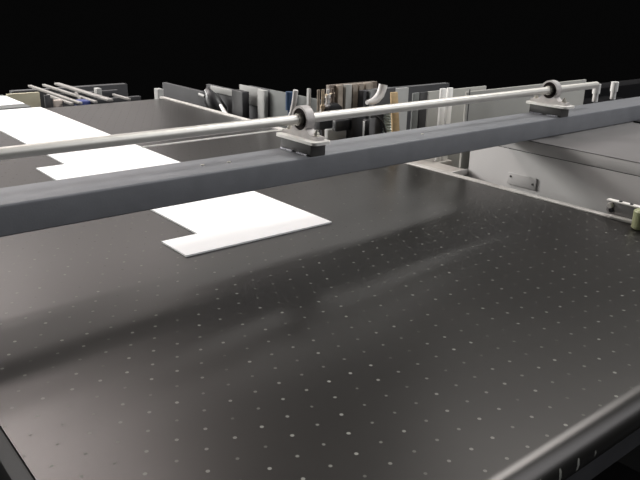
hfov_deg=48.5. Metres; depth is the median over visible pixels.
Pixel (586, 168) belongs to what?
machine housing
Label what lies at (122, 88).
plate
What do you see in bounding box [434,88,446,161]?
upright
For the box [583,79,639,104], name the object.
machine
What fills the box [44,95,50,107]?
post
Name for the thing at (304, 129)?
block
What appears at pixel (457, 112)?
panel
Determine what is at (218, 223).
paper sheet
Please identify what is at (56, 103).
bin
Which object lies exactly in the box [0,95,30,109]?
table
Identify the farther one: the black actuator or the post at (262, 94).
the post at (262, 94)
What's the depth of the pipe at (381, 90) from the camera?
3.06 m
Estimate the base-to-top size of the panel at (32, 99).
0.906 m
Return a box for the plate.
[9,83,127,107]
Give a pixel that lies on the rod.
(285, 128)
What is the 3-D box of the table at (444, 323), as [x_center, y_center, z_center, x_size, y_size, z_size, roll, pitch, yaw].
[-0.501,0.159,2.726,2.041,0.956,3.601,-14,25,-37]
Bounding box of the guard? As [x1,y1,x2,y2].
[358,82,449,130]
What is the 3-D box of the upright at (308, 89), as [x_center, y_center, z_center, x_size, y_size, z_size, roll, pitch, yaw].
[-0.066,-0.221,3.627,0.013,1.091,0.020,-14,25,-37]
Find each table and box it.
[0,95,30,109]
[0,96,639,479]
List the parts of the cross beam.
mounting plate, mounting plate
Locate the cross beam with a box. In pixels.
[0,97,639,236]
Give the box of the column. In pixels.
[232,89,248,118]
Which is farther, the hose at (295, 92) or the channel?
the hose at (295, 92)
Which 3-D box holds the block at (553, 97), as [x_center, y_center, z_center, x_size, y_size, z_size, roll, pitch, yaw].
[0.854,-0.550,2.635,0.037,0.084,0.153,-14,25,-37]
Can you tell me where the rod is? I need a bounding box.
[142,128,285,147]
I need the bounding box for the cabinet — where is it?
[459,79,585,176]
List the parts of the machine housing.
access plate, panel, panel, panel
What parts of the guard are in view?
panel, panel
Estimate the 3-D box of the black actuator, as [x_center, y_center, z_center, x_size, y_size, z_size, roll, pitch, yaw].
[0.149,-0.104,3.457,0.240,0.994,0.042,-14,25,-37]
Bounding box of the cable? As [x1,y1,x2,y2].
[369,115,386,132]
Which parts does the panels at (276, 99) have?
panel, panel, panel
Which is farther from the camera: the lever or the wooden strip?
the lever
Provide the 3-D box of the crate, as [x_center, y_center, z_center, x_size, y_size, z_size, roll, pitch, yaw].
[-1.404,-0.731,4.220,0.065,0.198,0.091,-14,25,-37]
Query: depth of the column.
3.98 m
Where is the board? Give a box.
[0,96,24,105]
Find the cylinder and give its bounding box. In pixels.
[285,91,292,113]
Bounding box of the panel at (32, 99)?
[6,92,40,107]
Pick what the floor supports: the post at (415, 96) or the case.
the post at (415, 96)
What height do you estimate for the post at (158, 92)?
0.942 m
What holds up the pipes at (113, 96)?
on the floor
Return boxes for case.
[369,87,395,134]
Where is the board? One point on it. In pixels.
(4, 100)
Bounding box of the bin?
[53,99,62,106]
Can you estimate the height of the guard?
1.091 m
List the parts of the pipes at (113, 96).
rail, rail, rail, rail, rail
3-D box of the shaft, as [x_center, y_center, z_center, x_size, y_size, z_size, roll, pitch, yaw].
[0.039,-0.352,2.003,2.730,0.027,0.027,-14,25,-37]
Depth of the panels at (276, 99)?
4.06 m
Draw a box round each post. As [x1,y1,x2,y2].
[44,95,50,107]
[154,88,163,98]
[258,89,267,118]
[410,92,418,128]
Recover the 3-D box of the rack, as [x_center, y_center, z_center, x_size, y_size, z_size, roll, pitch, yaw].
[0.154,-0.236,3.646,0.312,1.117,0.052,-14,25,-37]
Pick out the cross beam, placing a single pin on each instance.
(56, 203)
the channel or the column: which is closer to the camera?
the channel
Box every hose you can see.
[288,90,297,114]
[382,113,390,132]
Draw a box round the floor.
[591,461,639,479]
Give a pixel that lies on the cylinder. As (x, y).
(288, 99)
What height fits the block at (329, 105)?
1.111 m
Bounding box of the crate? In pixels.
[74,99,90,105]
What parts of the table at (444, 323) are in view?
rail, rail, arm, roller bracket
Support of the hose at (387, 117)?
attached to the case
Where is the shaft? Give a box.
[0,81,599,159]
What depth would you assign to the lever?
4.18 m
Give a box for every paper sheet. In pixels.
[0,107,178,179]
[151,191,331,256]
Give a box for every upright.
[307,88,310,106]
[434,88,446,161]
[441,87,452,159]
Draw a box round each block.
[282,105,323,140]
[313,89,341,138]
[530,80,569,105]
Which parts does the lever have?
handle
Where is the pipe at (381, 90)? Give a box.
[365,84,387,104]
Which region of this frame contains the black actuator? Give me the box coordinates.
[332,117,369,138]
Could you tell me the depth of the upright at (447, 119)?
2.85 m
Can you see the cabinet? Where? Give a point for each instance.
(490, 109)
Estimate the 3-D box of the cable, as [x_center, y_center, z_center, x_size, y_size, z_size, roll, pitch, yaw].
[0.255,-0.444,3.129,0.111,0.221,0.010,-14,25,-37]
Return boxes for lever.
[198,88,226,112]
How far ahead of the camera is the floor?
2.44 m
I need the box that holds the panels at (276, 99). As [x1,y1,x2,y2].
[162,82,325,136]
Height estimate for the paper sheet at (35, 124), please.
0.005 m
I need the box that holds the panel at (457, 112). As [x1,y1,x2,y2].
[426,86,485,167]
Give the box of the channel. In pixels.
[417,92,427,127]
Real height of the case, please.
0.566 m
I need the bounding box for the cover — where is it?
[325,128,345,140]
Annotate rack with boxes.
[326,81,376,108]
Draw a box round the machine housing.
[468,122,639,472]
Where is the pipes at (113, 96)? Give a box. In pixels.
[28,82,140,105]
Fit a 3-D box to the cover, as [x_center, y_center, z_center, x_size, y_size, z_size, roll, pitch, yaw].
[0.085,-0.350,3.374,0.156,0.368,0.026,-14,25,-37]
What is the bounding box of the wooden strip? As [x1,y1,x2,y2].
[390,92,399,131]

